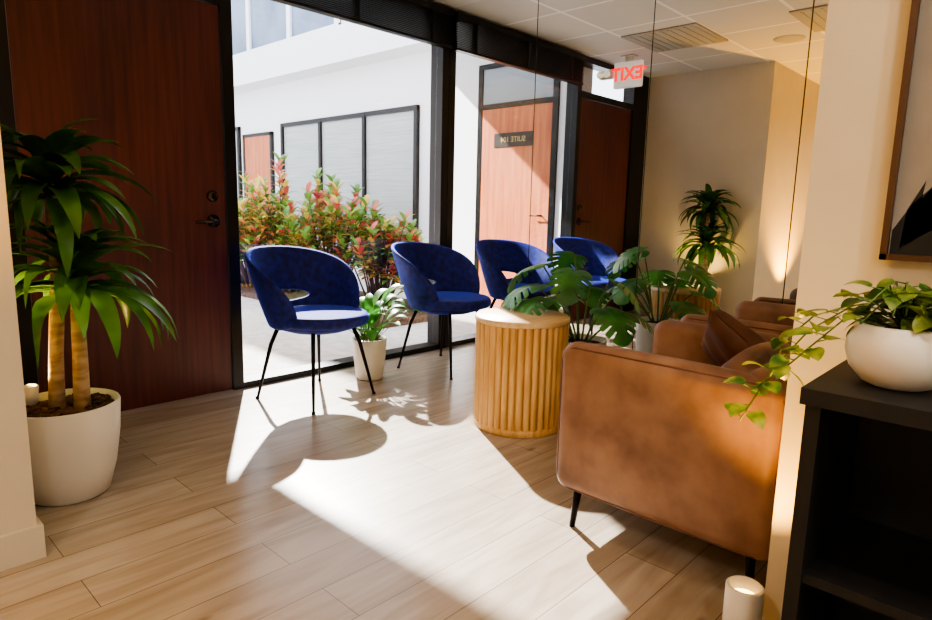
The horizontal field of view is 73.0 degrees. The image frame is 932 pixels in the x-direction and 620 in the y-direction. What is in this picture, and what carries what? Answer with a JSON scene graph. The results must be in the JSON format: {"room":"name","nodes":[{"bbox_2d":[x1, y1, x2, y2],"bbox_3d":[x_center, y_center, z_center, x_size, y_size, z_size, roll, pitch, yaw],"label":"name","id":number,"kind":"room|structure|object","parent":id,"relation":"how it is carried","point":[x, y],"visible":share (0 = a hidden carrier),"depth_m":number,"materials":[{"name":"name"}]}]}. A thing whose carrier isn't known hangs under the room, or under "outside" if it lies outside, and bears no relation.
{"room":"waiting room","nodes":[
{"label":"waiting room","id":0,"kind":"room"},
{"bbox_2d":[0,131,36,534],"bbox_3d":[-2.416,-0.436,1.371,1.330,2.390,2.060,10,13,43],"label":"wall","id":1,"kind":"structure","parent":0,"point":[17,502],"depth_m":1.75,"materials":[{"name":"paint"}]},
{"bbox_2d":[0,525,40,571],"bbox_3d":[-1.956,0.779,1.099,0.014,0.100,2.060,10,13,43],"label":"baseboard","id":2,"kind":"structure","parent":1,"relation":"attached to","point":[19,547],"depth_m":1.80,"materials":[{"name":"beige paint"}]},
{"bbox_2d":[36,515,46,557],"bbox_3d":[-1.677,0.599,2.250,1.214,0.100,0.014,10,13,43],"label":"baseboard","id":3,"kind":"structure","parent":1,"relation":"attached to","point":[40,525],"depth_m":1.84,"materials":[{"name":"beige paint"}]},
{"bbox_2d":[4,0,231,410],"bbox_3d":[-1.600,-0.508,3.049,0.103,2.026,0.910,10,13,43],"label":"door","id":4,"kind":"structure","parent":1,"relation":"in","point":[147,72],"depth_m":3.08,"materials":[{"name":"brown wood"}]},
{"bbox_2d":[0,0,449,389],"bbox_3d":[-1.162,-0.759,3.547,0.120,2.390,2.858,10,13,43],"label":"frame","id":5,"kind":"object","parent":1,"relation":"attached to","point":[439,104],"visible":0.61,"depth_m":3.45,"materials":[{"name":"black metal"}]},
{"bbox_2d":[271,0,453,49],"bbox_3d":[-0.642,-1.846,3.767,0.053,0.250,1.570,10,13,43],"label":"blind","id":6,"kind":"object","parent":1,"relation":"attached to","point":[424,21],"visible":1,"depth_m":3.97,"materials":[{"name":"black metal"}]},
{"bbox_2d":[0,348,767,619],"bbox_3d":[0.026,0.889,1.331,5.260,0.100,5.100,10,13,43],"label":"floor","id":7,"kind":"structure","parent":0,"point":[391,503],"depth_m":2.05,"materials":[{"name":"brown wood"}]},
{"bbox_2d":[0,118,177,506],"bbox_3d":[-1.320,0.001,2.209,0.667,1.311,0.537,10,13,43],"label":"dracaena","id":8,"kind":"object","parent":7,"relation":"on","point":[74,433],"visible":0.94,"depth_m":2.10,"materials":[{"name":"green plant"}]},
{"bbox_2d":[24,383,38,405],"bbox_3d":[-1.530,0.303,2.216,0.053,0.084,0.044,1,9,-2],"label":"uplight","id":9,"kind":"object","parent":8,"relation":"in","point":[31,390],"visible":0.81,"depth_m":2.20,"materials":[{"name":"white plastic"}]},
{"bbox_2d":[244,245,375,414],"bbox_3d":[-0.847,0.072,3.423,0.683,0.808,0.623,7,11,33],"label":"upholstered chair","id":10,"kind":"object","parent":7,"relation":"on","point":[331,305],"visible":1,"depth_m":3.49,"materials":[{"name":"blue fabric"}]},
{"bbox_2d":[349,283,419,380],"bbox_3d":[-0.516,0.118,3.884,0.579,0.580,0.516,10,13,43],"label":"peace lily","id":11,"kind":"object","parent":7,"relation":"on","point":[374,344],"visible":0.78,"depth_m":3.78,"materials":[{"name":"green plant"}]},
{"bbox_2d":[391,242,490,379],"bbox_3d":[-0.161,-0.026,4.125,0.684,0.808,0.623,8,11,35],"label":"upholstered chair","id":12,"kind":"object","parent":7,"relation":"on","point":[455,290],"visible":0.98,"depth_m":4.13,"materials":[{"name":"blue fabric"}]},
{"bbox_2d":[473,307,569,437],"bbox_3d":[0.266,0.289,3.071,0.456,0.540,0.456,10,13,43],"label":"side table","id":13,"kind":"object","parent":7,"relation":"on","point":[518,356],"visible":0.96,"depth_m":2.89,"materials":[{"name":"brown wood"}]},
{"bbox_2d":[500,251,653,346],"bbox_3d":[0.532,0.110,3.320,0.805,0.826,0.771,10,13,43],"label":"monstera","id":14,"kind":"object","parent":7,"relation":"on","point":[569,278],"visible":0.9,"depth_m":3.13,"materials":[{"name":"green plant"}]},
{"bbox_2d":[556,320,791,578],"bbox_3d":[0.776,0.406,2.090,0.731,0.649,0.735,10,13,43],"label":"leather armchair","id":15,"kind":"object","parent":7,"relation":"on","point":[652,436],"visible":0.66,"depth_m":1.78,"materials":[{"name":"brown leather"}]},
{"bbox_2d":[701,309,767,366],"bbox_3d":[0.929,0.155,2.117,0.385,0.336,0.271,10,13,43],"label":"leather cushion","id":16,"kind":"object","parent":15,"relation":"on","point":[725,336],"visible":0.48,"depth_m":2.03,"materials":[{"name":"brown leather"}]},
{"bbox_2d":[680,301,795,336],"bbox_3d":[1.354,0.321,2.693,0.731,0.649,0.735,10,13,43],"label":"leather armchair","id":17,"kind":"object","parent":7,"relation":"on","point":[757,316],"visible":0.09,"depth_m":2.92,"materials":[{"name":"brown leather"}]},
{"bbox_2d":[722,575,764,619],"bbox_3d":[0.647,0.733,1.480,0.084,0.190,0.084,10,13,43],"label":"uplight","id":18,"kind":"object","parent":7,"relation":"on","point":[743,596],"visible":1,"depth_m":1.45,"materials":[{"name":"white plastic"}]},
{"bbox_2d":[781,359,931,619],"bbox_3d":[1.148,0.562,0.890,1.218,0.740,0.353,10,13,43],"label":"bookcase","id":19,"kind":"object","parent":7,"relation":"on","point":[860,547],"visible":0.82,"depth_m":1.21,"materials":[{"name":"black wood"}]},
{"bbox_2d":[723,278,931,429],"bbox_3d":[0.713,0.090,1.203,0.408,0.312,0.239,10,13,43],"label":"pothos","id":20,"kind":"object","parent":19,"relation":"on","point":[891,353],"visible":1,"depth_m":1.12,"materials":[{"name":"green plant"}]},
{"bbox_2d":[427,0,481,8],"bbox_3d":[0.083,-1.568,0.933,5.260,0.100,5.100,10,13,43],"label":"ceiling","id":21,"kind":"structure","parent":0,"point":[451,4],"depth_m":4.20,"materials":[{"name":"tile"}]},
{"bbox_2d":[444,0,828,354],"bbox_3d":[0.972,-0.703,3.509,3.093,2.390,0.011,10,13,43],"label":"wall mirror","id":22,"kind":"object","parent":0,"point":[666,146],"depth_m":3.51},
{"bbox_2d":[762,0,931,619],"bbox_3d":[1.623,-0.223,0.641,2.290,2.390,0.090,10,13,43],"label":"wall partition","id":23,"kind":"structure","parent":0,"point":[864,48],"depth_m":1.35,"materials":[{"name":"beige paint"}]},
{"bbox_3d":[1.607,-0.414,1.821,0.160,2.390,1.622,10,13,43],"label":"wall","id":24,"kind":"structure","parent":0,"visible":0},
{"bbox_2d":[879,0,931,262],"bbox_3d":[1.129,-0.551,0.984,0.715,0.995,0.029,10,13,43],"label":"framed art print","id":25,"kind":"object","parent":24,"relation":"attached to","point":[907,223],"visible":1,"depth_m":1.25,"materials":[{"name":"paper"}]},
{"label":"outside","id":26,"kind":"structure","parent":0,"visible":0},
{"bbox_2d":[241,262,427,375],"bbox_3d":[-4.216,-0.703,10.671,13.940,0.100,15.000,10,13,43],"label":"ground","id":27,"kind":"structure","parent":26,"point":[289,349],"depth_m":4.92,"materials":[{"name":"concrete"}]},
{"bbox_2d":[240,270,427,328],"bbox_3d":[-2.167,-0.237,7.590,5.000,0.060,1.100,10,13,43],"label":"planting bed","id":28,"kind":"object","parent":27,"relation":"on","point":[249,292],"visible":0.21,"depth_m":6.25,"materials":[{"name":"brown soil"}]},
{"bbox_2d":[238,168,280,286],"bbox_3d":[-2.564,-0.975,7.507,1.022,1.416,0.984,10,13,43],"label":"shrub","id":29,"kind":"object","parent":28,"relation":"on","point":[245,212],"visible":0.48,"depth_m":7.35,"materials":[{"name":"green plant"}]},
{"bbox_2d":[240,151,329,292],"bbox_3d":[-2.000,-0.982,7.174,1.063,1.565,0.964,10,13,43],"label":"shrub","id":30,"kind":"object","parent":28,"relation":"on","point":[275,230],"visible":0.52,"depth_m":7.07,"materials":[{"name":"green plant"}]},
{"bbox_2d":[277,168,372,269],"bbox_3d":[-1.451,-0.820,6.732,1.056,1.405,1.112,10,13,43],"label":"shrub","id":31,"kind":"object","parent":28,"relation":"on","point":[329,225],"visible":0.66,"depth_m":6.56,"materials":[{"name":"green plant"}]},
{"bbox_2d":[333,199,425,304],"bbox_3d":[-0.897,-0.594,6.475,1.057,1.069,0.899,10,13,43],"label":"shrub","id":32,"kind":"object","parent":28,"relation":"on","point":[374,254],"visible":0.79,"depth_m":6.32,"materials":[{"name":"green plant"}]},
{"bbox_2d":[388,252,403,295],"bbox_3d":[-0.395,-0.329,6.138,0.698,0.679,0.753,10,13,43],"label":"shrub","id":33,"kind":"object","parent":28,"relation":"on","point":[397,278],"visible":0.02,"depth_m":6.03,"materials":[{"name":"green plant"}]},
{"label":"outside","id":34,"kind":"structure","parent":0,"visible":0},
{"bbox_2d":[234,20,430,283],"bbox_3d":[-3.190,-3.148,10.530,15.000,4.820,0.300,10,13,43],"label":"wall","id":35,"kind":"structure","parent":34,"point":[402,81],"depth_m":8.82,"materials":[{"name":"paint"}]},
{"bbox_2d":[235,127,242,199],"bbox_3d":[-4.784,-2.432,11.911,2.200,1.850,0.055,10,13,43],"label":"window","id":36,"kind":"structure","parent":35,"relation":"in","point":[237,129],"depth_m":11.12,"materials":[{"name":"black metal"}]},
{"bbox_2d":[242,131,274,246],"bbox_3d":[-3.561,-1.890,10.774,0.970,2.200,0.112,10,13,43],"label":"door","id":37,"kind":"structure","parent":35,"relation":"in","point":[258,148],"depth_m":10.62,"materials":[{"name":"orange wood"}]},
{"bbox_2d":[231,0,340,56],"bbox_3d":[-4.505,-5.009,11.284,7.600,1.250,0.055,10,13,43],"label":"window","id":38,"kind":"structure","parent":35,"relation":"in","point":[256,24],"depth_m":10.06,"materials":[{"name":"glass"}]},
{"bbox_2d":[233,22,430,93],"bbox_3d":[-3.396,-3.866,10.175,15.000,0.460,0.350,10,13,43],"label":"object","id":39,"kind":"structure","parent":35,"relation":"attached to","point":[348,45],"depth_m":8.71,"materials":[{"name":"paint"}]},
{"bbox_2d":[280,104,419,238],"bbox_3d":[-1.793,-1.934,9.114,3.250,1.700,0.055,10,13,43],"label":"window","id":40,"kind":"structure","parent":35,"relation":"in","point":[377,150],"depth_m":8.72,"materials":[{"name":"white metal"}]}
]}

